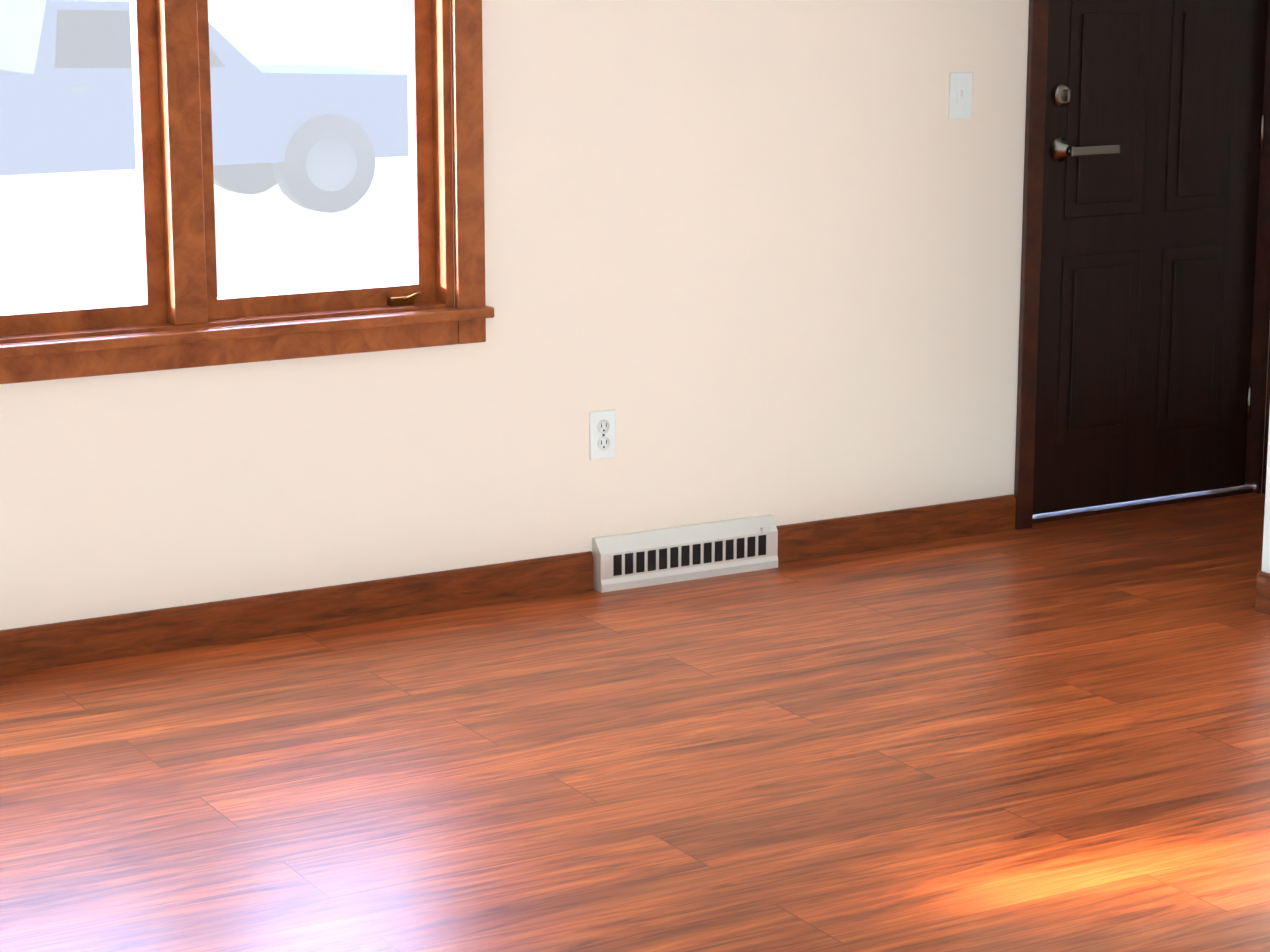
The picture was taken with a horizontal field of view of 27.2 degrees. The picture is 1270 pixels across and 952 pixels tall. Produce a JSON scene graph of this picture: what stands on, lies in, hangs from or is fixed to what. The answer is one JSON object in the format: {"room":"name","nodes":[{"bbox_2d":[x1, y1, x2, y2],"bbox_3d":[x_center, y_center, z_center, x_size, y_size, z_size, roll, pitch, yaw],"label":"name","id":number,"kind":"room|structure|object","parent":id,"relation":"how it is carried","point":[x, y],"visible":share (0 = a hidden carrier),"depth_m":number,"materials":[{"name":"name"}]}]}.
{"room":"living room","nodes":[
{"label":"living room","id":0,"kind":"room"},
{"bbox_2d":[0,493,1269,951],"bbox_3d":[2.884,1.078,2.895,10.900,0.200,9.400,-7,14,-29],"label":"floor","id":1,"kind":"structure","parent":0,"point":[1046,737],"depth_m":4.93,"materials":[{"name":"laminate"}]},
{"bbox_2d":[0,0,1269,629],"bbox_3d":[-0.813,-0.864,5.727,7.300,2.440,0.200,-7,14,-29],"label":"wall","id":2,"kind":"structure","parent":0,"point":[748,258],"depth_m":6.17,"materials":[{"name":"beige paint"}]},
{"bbox_2d":[0,0,493,383],"bbox_3d":[-1.513,-0.910,5.239,2.660,1.490,0.185,-7,14,-29],"label":"window","id":3,"kind":"structure","parent":2,"relation":"in","point":[181,314],"depth_m":5.68,"materials":[{"name":"brown wood"}]},
{"bbox_2d":[0,551,592,674],"bbox_3d":[-1.317,0.370,5.560,2.810,0.093,0.014,-7,14,-29],"label":"baseboard","id":4,"kind":"structure","parent":2,"relation":"attached to","point":[38,647],"depth_m":5.86,"materials":[{"name":"brown wood"}]},
{"bbox_2d":[589,409,615,459],"bbox_3d":[-0.075,-0.097,6.203,0.070,0.115,0.009,-7,14,-29],"label":"electrical outlet","id":5,"kind":"object","parent":2,"relation":"attached to","point":[602,427],"visible":1,"depth_m":6.20,"materials":[{"name":"white plastic"}]},
{"bbox_2d":[592,514,777,592],"bbox_3d":[0.127,0.186,6.358,0.500,0.125,0.051,-7,14,-29],"label":"air vent","id":6,"kind":"object","parent":2,"relation":"in","point":[624,561],"visible":1,"depth_m":6.34,"materials":[{"name":"beige metal"}]},
{"bbox_2d":[776,494,1015,563],"bbox_3d":[0.665,0.133,6.689,0.755,0.093,0.014,-7,14,-29],"label":"baseboard","id":7,"kind":"structure","parent":2,"relation":"attached to","point":[946,521],"depth_m":6.68,"materials":[{"name":"brown wood"}]},
{"bbox_2d":[948,72,972,118],"bbox_3d":[0.815,-0.947,6.548,0.070,0.115,0.020,-7,14,-29],"label":"light switch","id":8,"kind":"object","parent":2,"relation":"attached to","point":[960,95],"visible":1,"depth_m":6.55,"materials":[{"name":"white plastic"}]},
{"bbox_2d":[1014,0,1269,529],"bbox_3d":[1.343,-0.942,6.983,0.924,2.077,0.218,-7,14,-29],"label":"door frame","id":9,"kind":"structure","parent":2,"relation":"attached to","point":[1256,461],"depth_m":6.86,"materials":[{"name":"brown wood"}]},
{"bbox_2d":[1033,0,1267,514],"bbox_3d":[1.371,-0.907,6.944,0.790,1.993,0.112,-7,14,-29],"label":"door","id":10,"kind":"structure","parent":2,"relation":"in","point":[1154,130],"depth_m":7.01,"materials":[{"name":"brown wood"}]},
{"bbox_2d":[1262,412,1269,572],"bbox_3d":[2.394,-0.885,5.830,1.650,2.440,0.948,-7,14,-29],"label":"wall","id":11,"kind":"structure","parent":0,"point":[1266,553],"depth_m":6.02,"materials":[{"name":"white paint"}]},
{"bbox_2d":[1255,570,1269,614],"bbox_3d":[1.676,0.349,5.659,0.014,0.093,0.930,-7,14,-29],"label":"baseboard","id":12,"kind":"structure","parent":11,"relation":"attached to","point":[1262,603],"depth_m":6.04,"materials":[{"name":"brown wood"}]},
{"label":"outside","id":13,"kind":"structure","parent":0,"visible":0},
{"bbox_2d":[0,0,410,312],"bbox_3d":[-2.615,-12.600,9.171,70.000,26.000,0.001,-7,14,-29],"label":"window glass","id":14,"kind":"structure","parent":13,"point":[276,228],"depth_m":11.96,"materials":[{"name":"clear glass"}]}
]}

